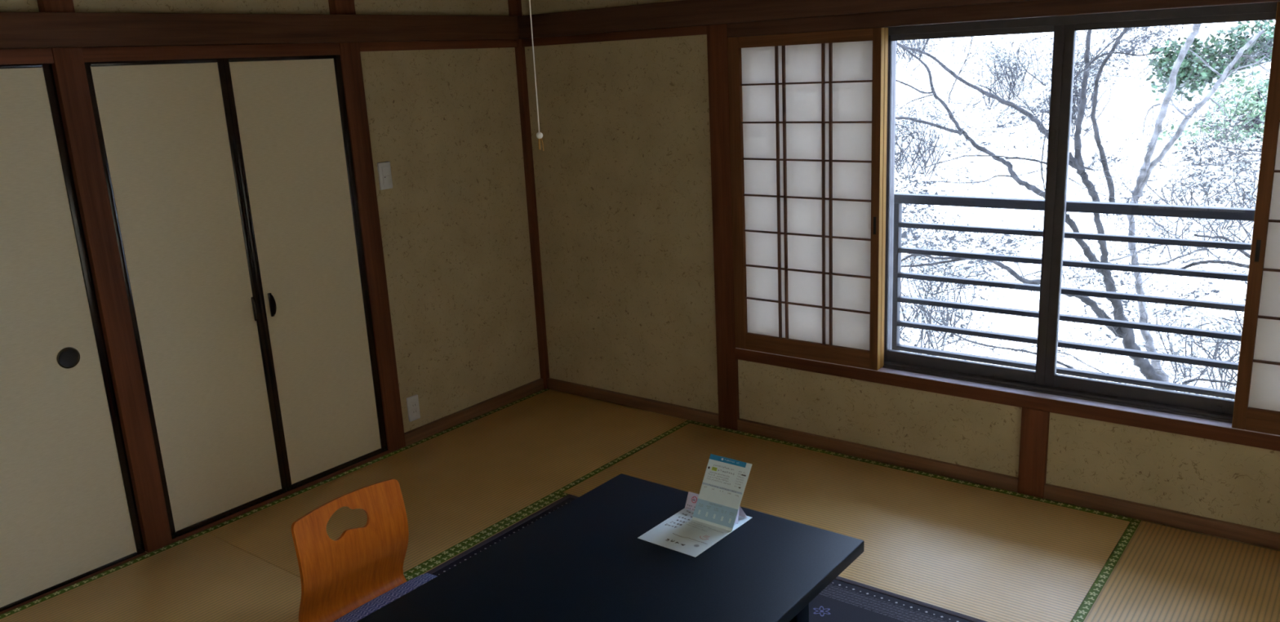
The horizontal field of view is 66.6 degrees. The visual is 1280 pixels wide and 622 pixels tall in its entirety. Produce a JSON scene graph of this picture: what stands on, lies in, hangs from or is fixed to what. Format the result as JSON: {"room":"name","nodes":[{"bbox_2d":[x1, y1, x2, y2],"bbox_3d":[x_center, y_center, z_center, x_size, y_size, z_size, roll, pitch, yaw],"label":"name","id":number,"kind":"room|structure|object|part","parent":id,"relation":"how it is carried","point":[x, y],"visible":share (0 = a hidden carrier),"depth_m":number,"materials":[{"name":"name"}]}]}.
{"room":"traditional dwelling","nodes":[
{"label":"traditional dwelling","id":0,"kind":"room"},
{"bbox_2d":[0,0,544,553],"bbox_3d":[-1.823,-0.299,3.467,0.098,2.470,4.180,8,18,37],"label":"wall","id":1,"kind":"structure","parent":0,"point":[454,216],"depth_m":4.57,"materials":[{"name":"beige paint"}]},
{"bbox_2d":[0,48,53,65],"bbox_3d":[-2.480,-0.625,2.480,0.057,0.048,1.825,8,18,37],"label":"trim","id":2,"kind":"structure","parent":1,"relation":"attached to","point":[21,55],"depth_m":3.09,"materials":[{"name":"brown wood"}]},
{"bbox_2d":[0,63,145,612],"bbox_3d":[-2.159,0.144,3.041,0.022,1.755,0.923,8,18,37],"label":"door","id":3,"kind":"structure","parent":1,"relation":"in","point":[68,513],"depth_m":3.26,"materials":[{"name":"beige paper"}]},
{"bbox_3d":[-1.944,0.159,3.314,0.010,0.073,0.073,8,18,37],"label":"pull handle","id":4,"kind":"part","parent":3,"relation":"part of","materials":[{"name":"black metal"}]},
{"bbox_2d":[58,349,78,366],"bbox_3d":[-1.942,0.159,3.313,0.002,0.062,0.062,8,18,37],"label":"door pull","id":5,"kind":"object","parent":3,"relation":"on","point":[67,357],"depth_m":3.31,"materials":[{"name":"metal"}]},
{"bbox_2d":[0,551,147,614],"bbox_3d":[-2.391,1.113,2.922,0.060,0.041,1.825,8,18,37],"label":"trim","id":6,"kind":"structure","parent":1,"relation":"attached to","point":[144,553],"depth_m":3.39,"materials":[{"name":"brown wood"}]},
{"bbox_2d":[36,0,172,552],"bbox_3d":[-1.871,-0.293,3.350,0.075,2.420,0.092,8,18,37],"label":"wooden post","id":7,"kind":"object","parent":1,"relation":"attached to","point":[68,68],"depth_m":3.37,"materials":[{"name":"brown wood"}]},
{"bbox_2d":[84,57,287,538],"bbox_3d":[-1.648,-0.038,3.629,0.051,1.740,0.496,8,18,37],"label":"door","id":8,"kind":"structure","parent":1,"relation":"in","point":[165,130],"depth_m":3.61,"materials":[{"name":"beige paper"}]},
{"bbox_3d":[-1.501,-0.007,3.809,0.029,0.096,0.013,8,18,37],"label":"pull handle","id":9,"kind":"part","parent":8,"relation":"part of","materials":[{"name":"black paint"}]},
{"bbox_2d":[81,42,340,62],"bbox_3d":[-1.557,-0.963,3.623,0.057,0.048,1.007,8,18,37],"label":"trim","id":10,"kind":"structure","parent":1,"relation":"attached to","point":[108,54],"depth_m":3.54,"materials":[{"name":"brown wood"}]},
{"bbox_2d":[0,11,519,48],"bbox_3d":[-1.814,-0.938,3.257,0.080,0.109,3.960,8,18,37],"label":"wooden beam","id":11,"kind":"structure","parent":1,"relation":"attached to","point":[18,30],"depth_m":3.58,"materials":[{"name":"brown wood"}]},
{"bbox_2d":[168,450,389,545],"bbox_3d":[-1.469,0.768,4.064,0.060,0.054,1.007,8,18,37],"label":"trim","id":12,"kind":"structure","parent":1,"relation":"attached to","point":[293,491],"depth_m":3.99,"materials":[{"name":"brown wood"}]},
{"bbox_2d":[222,54,387,491],"bbox_3d":[-1.339,-0.151,4.012,0.051,1.740,0.512,8,18,37],"label":"door","id":13,"kind":"structure","parent":1,"relation":"in","point":[289,116],"depth_m":4.00,"materials":[{"name":"beige paper"}]},
{"bbox_3d":[-1.456,-0.024,3.865,0.029,0.096,0.013,8,18,37],"label":"pull handle","id":14,"kind":"part","parent":13,"relation":"part of","materials":[{"name":"black paint"}]},
{"bbox_2d":[328,0,405,453],"bbox_3d":[-1.197,-0.540,4.184,0.075,2.420,0.095,8,18,37],"label":"wooden post","id":15,"kind":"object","parent":1,"relation":"attached to","point":[350,56],"depth_m":4.21,"materials":[{"name":"brown wood"}]},
{"bbox_2d":[377,161,392,190],"bbox_3d":[-1.111,-0.590,4.251,0.016,0.118,0.064,8,18,37],"label":"light switch","id":16,"kind":"object","parent":1,"relation":"attached to","point":[384,168],"visible":1,"depth_m":4.24,"materials":[{"name":"white plastic"}]},
{"bbox_2d":[406,394,420,422],"bbox_3d":[-1.052,0.451,4.527,0.015,0.116,0.062,8,18,37],"label":"power outlet","id":17,"kind":"object","parent":1,"relation":"attached to","point":[413,407],"visible":1,"depth_m":4.52,"materials":[{"name":"white plastic"}]},
{"bbox_2d":[411,401,416,408],"bbox_3d":[-1.048,0.436,4.520,0.003,0.024,0.028,8,18,37],"label":"socket","id":18,"kind":"object","parent":17,"relation":"attached to","point":[413,403],"depth_m":4.52,"materials":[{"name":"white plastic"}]},
{"bbox_2d":[412,408,417,414],"bbox_3d":[-1.046,0.467,4.528,0.003,0.024,0.028,8,18,37],"label":"socket","id":19,"kind":"object","parent":17,"relation":"attached to","point":[414,410],"depth_m":4.53,"materials":[{"name":"white plastic"}]},
{"bbox_2d":[359,39,517,51],"bbox_3d":[-0.903,-1.209,4.433,0.056,0.037,0.941,8,18,37],"label":"trim","id":20,"kind":"structure","parent":1,"relation":"attached to","point":[463,44],"depth_m":4.37,"materials":[{"name":"brown wood"}]},
{"bbox_2d":[404,377,544,446],"bbox_3d":[-0.812,0.489,4.861,0.050,0.057,0.941,8,18,37],"label":"trim","id":21,"kind":"structure","parent":1,"relation":"attached to","point":[419,433],"depth_m":4.80,"materials":[{"name":"brown wood"}]},
{"bbox_2d":[507,0,549,389],"bbox_3d":[-0.565,-0.763,4.934,0.057,2.420,0.057,8,18,37],"label":"trim","id":22,"kind":"structure","parent":1,"relation":"attached to","point":[514,6],"depth_m":4.95,"materials":[{"name":"brown wood"}]},
{"bbox_2d":[517,0,1279,551],"bbox_3d":[1.103,-0.538,3.824,4.090,2.470,0.352,8,18,37],"label":"wall","id":23,"kind":"structure","parent":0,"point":[622,173],"depth_m":4.28,"materials":[{"name":"beige paint"}]},
{"bbox_3d":[1.092,-0.081,4.171,0.035,0.774,0.036,8,18,37],"label":"post","id":24,"kind":"part","parent":23,"relation":"part of","materials":[{"name":"metal"}]},
{"bbox_2d":[726,0,1279,451],"bbox_3d":[1.476,-0.356,3.493,2.720,1.455,0.165,8,18,37],"label":"window","id":25,"kind":"structure","parent":23,"relation":"attached to","point":[1044,382],"depth_m":3.51,"materials":[{"name":"brown metal"}]},
{"bbox_2d":[727,27,884,370],"bbox_3d":[0.674,-0.450,4.024,0.683,1.346,0.032,8,18,37],"label":"screen","id":26,"kind":"object","parent":25,"relation":"attached to","point":[806,109],"visible":1,"depth_m":4.01,"materials":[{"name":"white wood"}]},
{"bbox_3d":[0.650,-1.079,3.859,0.594,0.045,0.028,8,18,37],"label":"rail","id":27,"kind":"part","parent":26,"relation":"part of","materials":[{"name":"brown wood"}]},
{"bbox_3d":[0.713,0.166,4.176,0.594,0.074,0.028,8,18,37],"label":"rail","id":28,"kind":"part","parent":26,"relation":"part of","materials":[{"name":"brown wood"}]},
{"bbox_3d":[0.925,-0.337,3.838,0.018,0.080,0.005,8,18,37],"label":"finger pull","id":29,"kind":"part","parent":26,"relation":"part of","materials":[{"name":"brown wood"}]},
{"bbox_2d":[880,27,888,368],"bbox_3d":[0.695,-0.458,4.050,0.683,1.346,0.030,8,18,37],"label":"screen","id":30,"kind":"object","parent":25,"relation":"attached to","point":[886,42],"visible":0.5,"depth_m":3.83,"materials":[{"name":"brown wood"}]},
{"bbox_3d":[0.749,-0.477,4.120,0.676,1.312,0.029,8,18,37],"label":"sash","id":31,"kind":"part","parent":25,"relation":"part of","materials":[{"name":"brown metal"}]},
{"bbox_3d":[1.228,-0.396,3.707,0.669,1.312,0.029,8,18,37],"label":"sash","id":32,"kind":"part","parent":25,"relation":"part of","materials":[{"name":"brown metal"}]},
{"bbox_3d":[1.757,-0.319,3.303,0.670,1.312,0.029,8,18,37],"label":"sash","id":33,"kind":"part","parent":25,"relation":"part of","materials":[{"name":"brown metal"}]},
{"bbox_2d":[1231,1,1279,435],"bbox_3d":[2.199,-0.229,2.858,0.683,1.346,0.032,8,18,37],"label":"screen","id":34,"kind":"object","parent":25,"relation":"attached to","point":[1256,408],"visible":1,"depth_m":3.09,"materials":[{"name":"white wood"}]},
{"bbox_3d":[1.941,-0.190,3.062,0.018,0.080,0.005,8,18,37],"label":"finger pull","id":35,"kind":"part","parent":34,"relation":"part of","materials":[{"name":"brown wood"}]},
{"bbox_3d":[2.224,0.385,3.021,0.592,0.074,0.028,8,18,37],"label":"rail","id":36,"kind":"part","parent":34,"relation":"part of","materials":[{"name":"brown wood"}]},
{"bbox_3d":[1.746,0.016,3.591,1.788,0.810,0.167,8,18,37],"label":"balcony railing","id":37,"kind":"part","parent":23,"relation":"part of","materials":[{"name":"black metal"}]},
{"bbox_3d":[1.766,-0.371,3.542,1.785,0.038,0.044,8,18,37],"label":"rail","id":38,"kind":"part","parent":23,"relation":"part of","materials":[{"name":"metal"}]},
{"bbox_3d":[-0.282,-1.301,1.926,4.160,0.080,4.180,8,18,37],"label":"ceiling","id":39,"kind":"structure","parent":0,"visible":0},
{"bbox_2d":[528,0,543,151],"bbox_3d":[-0.243,-0.808,2.046,0.015,0.937,0.015,8,18,37],"label":"pull cord","id":40,"kind":"object","parent":39,"relation":"hanging from","point":[539,135],"visible":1,"depth_m":2.13,"materials":[{"name":"white fabric"}]},
{"bbox_3d":[-0.244,-0.827,2.041,0.002,0.898,0.003,8,18,37],"label":"cord","id":41,"kind":"part","parent":40,"relation":"part of","materials":[{"name":"white fabric"}]},
{"bbox_3d":[-0.145,1.179,2.576,4.160,0.105,4.220,8,18,37],"label":"floor","id":42,"kind":"structure","parent":0,"visible":0},
{"bbox_2d":[0,530,301,621],"bbox_3d":[-1.913,1.150,2.712,0.957,0.055,1.995,8,18,37],"label":"mat","id":43,"kind":"object","parent":42,"relation":"on","point":[201,576],"visible":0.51,"depth_m":3.30,"materials":[{"name":"beige wicker"}]},
{"bbox_2d":[204,388,692,577],"bbox_3d":[-0.713,0.710,4.198,0.957,0.055,1.923,8,18,37],"label":"mat","id":44,"kind":"object","parent":42,"relation":"on","point":[460,483],"visible":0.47,"depth_m":4.16,"materials":[{"name":"beige wicker"}]},
{"bbox_2d":[404,494,562,581],"bbox_3d":[-0.540,1.032,2.901,0.953,0.055,1.914,8,18,37],"label":"mat","id":45,"kind":"object","parent":42,"relation":"on","point":[544,504],"visible":0.18,"depth_m":3.57,"materials":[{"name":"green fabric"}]},
{"bbox_2d":[558,421,1132,621],"bbox_3d":[0.715,0.765,3.701,1.906,0.055,0.954,8,18,37],"label":"mat","id":46,"kind":"object","parent":42,"relation":"on","point":[981,552],"visible":0.62,"depth_m":3.53,"materials":[{"name":"beige wicker"}]},
{"bbox_2d":[1071,518,1279,621],"bbox_3d":[1.579,1.041,2.446,1.034,0.055,1.923,8,18,37],"label":"mat","id":47,"kind":"object","parent":42,"relation":"on","point":[1154,572],"visible":1,"depth_m":3.06,"materials":[{"name":"beige wicker"}]},
{"bbox_3d":[0.212,1.141,2.325,0.952,0.055,1.914,8,18,37],"label":"mat","id":48,"kind":"object","parent":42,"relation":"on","visible":0},
{"bbox_2d":[424,493,987,621],"bbox_3d":[-0.121,1.048,2.626,1.854,0.009,1.864,8,18,37],"label":"woven rug","id":49,"kind":"object","parent":48,"relation":"on","point":[843,600],"visible":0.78,"depth_m":3.02,"materials":[{"name":"fabric"}]},
{"bbox_2d":[291,478,408,621],"bbox_3d":[-0.755,0.786,2.936,0.428,0.406,0.398,8,18,37],"label":"chair","id":50,"kind":"object","parent":49,"relation":"on","point":[342,575],"visible":0.69,"depth_m":3.04,"materials":[{"name":"orange wood"}]},
{"bbox_2d":[333,573,436,621],"bbox_3d":[-0.671,0.949,2.896,0.540,0.077,0.554,8,18,37],"label":"floor cushion","id":51,"kind":"object","parent":50,"relation":"on","point":[390,596],"visible":0.28,"depth_m":3.02,"materials":[{"name":"blue fabric"}]},
{"bbox_2d":[356,473,864,621],"bbox_3d":[-0.168,0.919,2.479,0.881,0.322,1.502,8,18,37],"label":"table","id":52,"kind":"object","parent":49,"relation":"on","point":[586,560],"visible":0.96,"depth_m":2.63,"materials":[{"name":"black laminate"}]},
{"bbox_2d":[638,508,751,557],"bbox_3d":[0.164,0.637,2.865,0.212,0.001,0.289,8,18,37],"label":"notice sheet","id":53,"kind":"object","parent":52,"relation":"on","point":[660,535],"visible":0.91,"depth_m":2.82,"materials":[{"name":"white paper"}]},
{"bbox_2d":[669,453,752,546],"bbox_3d":[0.200,0.544,2.817,0.188,0.198,0.175,8,18,37],"label":"leaflet","id":54,"kind":"object","parent":53,"relation":"on","point":[725,479],"visible":1,"depth_m":2.85,"materials":[{"name":"white paper"}]},
{"bbox_3d":[0.239,0.532,2.858,0.180,0.198,0.059,8,18,37],"label":"upright panel","id":55,"kind":"part","parent":54,"relation":"part of","materials":[{"name":"white paper"}]},
{"bbox_2d":[684,491,747,524],"bbox_3d":[0.228,0.589,2.941,0.196,0.048,0.049,8,18,37],"label":"tent card","id":56,"kind":"object","parent":53,"relation":"on","point":[691,500],"visible":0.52,"depth_m":2.98,"materials":[{"name":"white paper"}]},
{"bbox_3d":[0.427,0.840,2.744,0.072,0.286,0.072,8,18,37],"label":"leg","id":57,"kind":"part","parent":52,"relation":"part of","materials":[{"name":"black laminate"}]},
{"label":"outside","id":58,"kind":"structure","parent":0,"visible":0},
{"bbox_2d":[893,19,1275,399],"bbox_3d":[9.508,-10.928,16.159,52.000,21.933,33.550,8,18,37],"label":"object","id":59,"kind":"structure","parent":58,"point":[1194,290],"depth_m":13.13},
{"bbox_2d":[896,39,937,71],"bbox_3d":[4.396,-4.985,16.866,1.981,1.809,1.739,8,18,37],"label":"bare shrub","id":60,"kind":"object","parent":59,"relation":"on","point":[923,40],"visible":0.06,"depth_m":16.81,"materials":[{"name":"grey plant"}]},
{"bbox_2d":[894,82,989,180],"bbox_3d":[3.916,-2.679,14.278,1.835,1.462,1.819,-3,14,1],"label":"bare shrub","id":61,"kind":"object","parent":59,"relation":"on","point":[910,113],"visible":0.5,"depth_m":14.03,"materials":[{"name":"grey plant"}]},
{"bbox_2d":[899,220,995,354],"bbox_3d":[3.164,-0.182,11.150,1.692,1.634,1.550,-12,17,-33],"label":"bare shrub","id":62,"kind":"object","parent":59,"relation":"on","point":[929,289],"visible":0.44,"depth_m":11.17,"materials":[{"name":"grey plant"}]},
{"bbox_2d":[957,33,1053,110],"bbox_3d":[5.854,-3.977,15.616,1.404,1.580,1.649,10,19,41],"label":"bare shrub","id":63,"kind":"object","parent":59,"relation":"on","point":[1005,60],"visible":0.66,"depth_m":15.60,"materials":[{"name":"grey plant"}]},
{"bbox_2d":[1022,31,1129,139],"bbox_3d":[6.269,-3.354,14.115,1.548,1.801,1.499,5,16,28],"label":"bare shrub","id":64,"kind":"object","parent":59,"relation":"on","point":[1079,78],"visible":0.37,"depth_m":14.01,"materials":[{"name":"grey plant"}]},
{"bbox_2d":[894,19,1275,391],"bbox_3d":[3.205,-0.760,7.466,3.902,4.123,2.258,6,17,30],"label":"bare tree","id":65,"kind":"object","parent":59,"relation":"on","point":[1154,371],"visible":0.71,"depth_m":7.20,"materials":[{"name":"grey plant"}]},
{"bbox_2d":[1120,288,1246,398],"bbox_3d":[5.668,0.325,9.539,1.536,1.334,1.652,-1,14,6],"label":"bare shrub","id":66,"kind":"object","parent":59,"relation":"on","point":[1205,315],"visible":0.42,"depth_m":9.62,"materials":[{"name":"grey plant"}]},
{"bbox_2d":[1111,136,1258,257],"bbox_3d":[6.641,-1.282,11.428,2.271,1.440,1.504,8,18,37],"label":"bare shrub","id":67,"kind":"object","parent":59,"relation":"on","point":[1195,172],"visible":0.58,"depth_m":11.38,"materials":[{"name":"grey plant"}]},
{"bbox_2d":[1145,20,1275,102],"bbox_3d":[8.072,-3.193,13.512,2.005,1.594,1.324,8,18,37],"label":"foliage","id":68,"kind":"object","parent":59,"relation":"on","point":[1168,59],"visible":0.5,"depth_m":13.48,"materials":[{"name":"green plant"}]},
{"bbox_3d":[7.989,-3.312,13.541,0.922,1.008,0.328,8,18,37],"label":"stem","id":69,"kind":"part","parent":68,"relation":"part of","materials":[{"name":"grey plant"}]},
{"bbox_2d":[1155,70,1269,152],"bbox_3d":[7.542,-2.305,12.278,1.877,1.403,1.009,8,18,37],"label":"evergreen shrub","id":70,"kind":"object","parent":59,"relation":"on","point":[1244,100],"visible":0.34,"depth_m":12.13,"materials":[{"name":"green plant"}]},
{"bbox_3d":[7.504,-2.450,12.274,0.764,0.648,0.100,8,18,37],"label":"stem","id":71,"kind":"part","parent":70,"relation":"part of","materials":[{"name":"plant"}]}
]}

